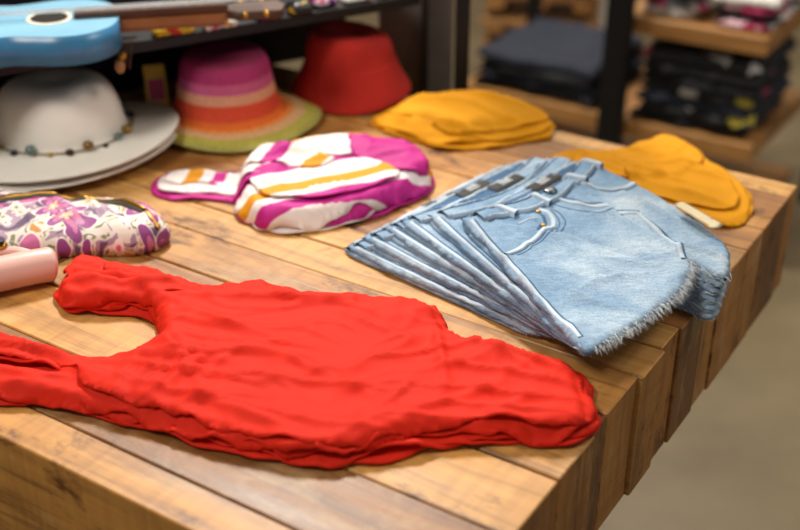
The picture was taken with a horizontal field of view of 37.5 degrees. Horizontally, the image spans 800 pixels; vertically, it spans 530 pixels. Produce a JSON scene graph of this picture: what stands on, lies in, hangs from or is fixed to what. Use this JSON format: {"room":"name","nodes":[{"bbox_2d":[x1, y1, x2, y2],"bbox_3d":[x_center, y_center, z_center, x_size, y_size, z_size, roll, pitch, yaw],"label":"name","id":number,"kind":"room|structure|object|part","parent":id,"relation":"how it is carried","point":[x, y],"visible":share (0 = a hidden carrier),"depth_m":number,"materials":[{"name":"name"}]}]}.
{"room":"clothing store","nodes":[
{"label":"clothing store","id":0,"kind":"room"},
{"bbox_2d":[273,0,799,529],"bbox_3d":[0.500,0.410,2.568,9.000,0.100,8.100,0,29,0],"label":"floor","id":1,"kind":"structure","parent":0,"point":[733,462],"depth_m":2.55,"materials":[{"name":"concrete"}]},
{"bbox_2d":[0,65,796,529],"bbox_3d":[-0.507,0.192,2.033,1.952,0.800,1.072,17,33,28],"label":"wood table","id":2,"kind":"object","parent":1,"relation":"on","point":[61,469],"visible":0.4,"depth_m":1.34,"materials":[{"name":"brown wood"}]},
{"bbox_2d":[0,239,57,291],"bbox_3d":[-0.527,0.007,1.488,0.179,0.052,0.078,-14,32,-23],"label":"purse","id":3,"kind":"object","parent":2,"relation":"on","point":[20,267],"visible":1,"depth_m":1.48,"materials":[{"name":"leather"}]},
{"bbox_2d":[0,189,170,258],"bbox_3d":[-0.451,-0.059,1.601,0.280,0.054,0.187,0,29,0],"label":"pouch","id":4,"kind":"object","parent":2,"relation":"on","point":[85,225],"visible":0.95,"depth_m":1.57,"materials":[{"name":"multicoloured fabric"}]},
{"bbox_3d":[-0.333,-0.060,1.585,0.006,0.017,0.036,-23,36,-35],"label":"zip pull","id":5,"kind":"part","parent":4,"relation":"part of","materials":[{"name":"gold metal"}]},
{"bbox_2d":[0,67,178,190],"bbox_3d":[-0.541,-0.244,1.864,0.373,0.112,0.368,0,29,0],"label":"sun hat","id":6,"kind":"object","parent":2,"relation":"on","point":[60,127],"visible":1,"depth_m":1.79,"materials":[{"name":"fabric"}]},
{"bbox_3d":[-0.540,-0.220,1.875,0.223,0.003,0.219,-2,29,-3],"label":"stud cord","id":7,"kind":"part","parent":6,"relation":"part of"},
{"bbox_2d":[142,64,168,104],"bbox_3d":[-0.414,-0.305,2.000,0.036,0.066,0.026,-9,30,-15],"label":"tag","id":8,"kind":"object","parent":6,"relation":"attached to","point":[154,75],"visible":0.8,"depth_m":2.00,"materials":[{"name":"yellow paper"}]},
{"bbox_2d":[147,79,165,100],"bbox_3d":[-0.413,-0.297,2.000,0.026,0.033,0.013,-9,30,-15],"label":"print","id":9,"kind":"object","parent":8,"relation":"attached to","point":[156,88],"depth_m":2.00},
{"bbox_2d":[0,0,419,92],"bbox_3d":[-0.508,-0.576,1.871,1.010,0.700,0.422,-16,33,-26],"label":"display shelf","id":10,"kind":"object","parent":2,"relation":"on","point":[284,39],"visible":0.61,"depth_m":2.00,"materials":[{"name":"wood"}]},
{"bbox_2d":[0,0,284,67],"bbox_3d":[-0.473,-0.349,1.752,0.607,0.056,0.224,-4,29,-6],"label":"ukulele","id":11,"kind":"object","parent":10,"relation":"on","point":[57,33],"visible":1,"depth_m":1.75,"materials":[{"name":"blue wood"}]},
{"bbox_3d":[-0.543,-0.372,2.054,1.010,0.167,0.010,-16,33,-26],"label":"panel","id":12,"kind":"part","parent":10,"relation":"part of","materials":[{"name":"black wood"}]},
{"bbox_2d":[114,0,368,72],"bbox_3d":[-0.216,-0.393,1.911,0.537,0.058,0.060,-19,34,-31],"label":"packaged goods","id":13,"kind":"object","parent":10,"relation":"attached to","point":[295,7],"visible":0.77,"depth_m":1.85,"materials":[{"name":"multicoloured metal"}]},
{"bbox_3d":[-0.417,-0.329,1.788,0.003,0.031,0.037,5,29,9],"label":"charm cord","id":14,"kind":"part","parent":13,"relation":"part of","materials":[{"name":"brown"}]},
{"bbox_3d":[-0.411,-0.327,1.789,0.004,0.038,0.037,6,29,10],"label":"charm cord","id":15,"kind":"part","parent":13,"relation":"part of","materials":[{"name":"brown"}]},
{"bbox_3d":[-0.405,-0.324,1.790,0.004,0.044,0.038,6,30,11],"label":"charm cord","id":16,"kind":"part","parent":13,"relation":"part of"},
{"bbox_2d":[168,39,321,152],"bbox_3d":[-0.280,-0.302,1.962,0.296,0.124,0.296,9,30,15],"label":"straw sun hat","id":17,"kind":"object","parent":2,"relation":"on","point":[227,99],"visible":0.95,"depth_m":1.90,"materials":[{"name":"wicker"}]},
{"bbox_2d":[151,133,434,233],"bbox_3d":[-0.149,-0.133,1.730,0.412,0.060,0.264,-10,30,-17],"label":"striped swimsuit","id":18,"kind":"object","parent":2,"relation":"on","point":[315,183],"visible":1,"depth_m":1.71,"materials":[{"name":"fabric"}]},
{"bbox_2d":[0,254,601,468],"bbox_3d":[-0.186,0.092,1.341,0.834,0.042,0.329,8,30,14],"label":"stack of red strappy tops","id":19,"kind":"object","parent":2,"relation":"on","point":[258,368],"visible":1,"depth_m":1.27,"materials":[{"name":"red fabric"}]},
{"bbox_2d":[291,20,410,114],"bbox_3d":[-0.087,-0.360,2.074,0.214,0.121,0.214,-1,29,-2],"label":"bucket hat","id":20,"kind":"object","parent":2,"relation":"on","point":[348,67],"visible":0.99,"depth_m":2.02,"materials":[{"name":"fabric"}]},
{"bbox_2d":[370,89,554,150],"bbox_3d":[0.104,-0.253,1.952,0.308,0.057,0.195,0,29,0],"label":"sweater","id":21,"kind":"object","parent":2,"relation":"on","point":[465,120],"visible":1,"depth_m":1.92,"materials":[{"name":"yellow fabric"}]},
{"bbox_2d":[343,156,732,356],"bbox_3d":[0.201,-0.037,1.543,0.395,0.072,0.489,-22,36,-34],"label":"denim","id":22,"kind":"object","parent":2,"relation":"on","point":[580,255],"visible":1,"depth_m":1.48,"materials":[{"name":"blue fabric"}]},
{"bbox_2d":[552,134,753,226],"bbox_3d":[0.388,-0.132,1.761,0.254,0.029,0.318,-10,31,-18],"label":"clothing","id":23,"kind":"object","parent":2,"relation":"on","point":[672,169],"visible":0.82,"depth_m":1.76,"materials":[{"name":"yellow fabric"}]},
{"bbox_2d":[379,0,470,96],"bbox_3d":[0.041,-0.484,2.118,0.162,1.900,0.175,0,29,0],"label":"display cabinet","id":24,"kind":"object","parent":1,"relation":"on","point":[421,36],"visible":0.14,"depth_m":2.22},
{"bbox_3d":[0.110,-0.447,2.052,0.025,1.900,0.025,0,29,0],"label":"post","id":25,"kind":"part","parent":24,"relation":"part of","materials":[{"name":"black metal"}]},
{"bbox_2d":[479,0,601,68],"bbox_3d":[0.513,-0.982,4.189,0.400,0.770,0.370,6,29,10],"label":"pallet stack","id":26,"kind":"object","parent":1,"relation":"on","point":[499,17],"visible":0.32,"depth_m":4.12,"materials":[{"name":"brown wood"}]},
{"bbox_2d":[468,0,799,202],"bbox_3d":[0.686,-1.038,3.121,0.980,1.900,0.550,17,33,28],"label":"display shelf","id":27,"kind":"object","parent":1,"relation":"on","point":[610,121],"visible":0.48,"depth_m":3.13,"materials":[{"name":"brown wood"}]},
{"bbox_3d":[0.432,-1.266,3.536,0.040,1.900,0.030,17,33,28],"label":"post","id":28,"kind":"part","parent":27,"relation":"part of","materials":[{"name":"black metal"}]},
{"bbox_2d":[472,17,644,108],"bbox_3d":[0.477,-0.609,3.463,0.413,0.116,0.418,18,33,29],"label":"folded clothes","id":29,"kind":"object","parent":27,"relation":"in","point":[554,58],"visible":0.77,"depth_m":3.36,"materials":[{"name":"fabric"}]},
{"bbox_3d":[0.574,-0.923,2.913,0.070,1.900,0.030,17,33,28],"label":"post","id":30,"kind":"part","parent":27,"relation":"part of","materials":[{"name":"black metal"}]},
{"bbox_2d":[641,0,720,16],"bbox_3d":[0.785,-0.752,3.142,0.188,0.103,0.342,17,33,28],"label":"t-shirts","id":31,"kind":"object","parent":27,"relation":"on","point":[675,8],"visible":0.99,"depth_m":3.04,"materials":[{"name":"fabric"}]},
{"bbox_2d":[629,35,797,136],"bbox_3d":[0.857,-0.518,3.202,0.351,0.208,0.367,17,33,28],"label":"t-shirts","id":32,"kind":"object","parent":27,"relation":"in","point":[687,85],"visible":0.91,"depth_m":3.08,"materials":[{"name":"black fabric"}]},
{"bbox_2d":[713,0,799,30],"bbox_3d":[0.941,-0.697,3.053,0.172,0.093,0.342,17,33,27],"label":"t-shirts","id":33,"kind":"object","parent":27,"relation":"on","point":[757,15],"visible":1,"depth_m":2.94,"materials":[{"name":"multicoloured fabric"}]},
{"bbox_2d":[598,0,606,28],"bbox_3d":[0.810,-2.301,4.064,0.140,3.200,0.140,0,29,0],"label":"column","id":34,"kind":"structure","parent":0,"point":[602,15],"depth_m":4.70,"materials":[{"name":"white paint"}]}
]}

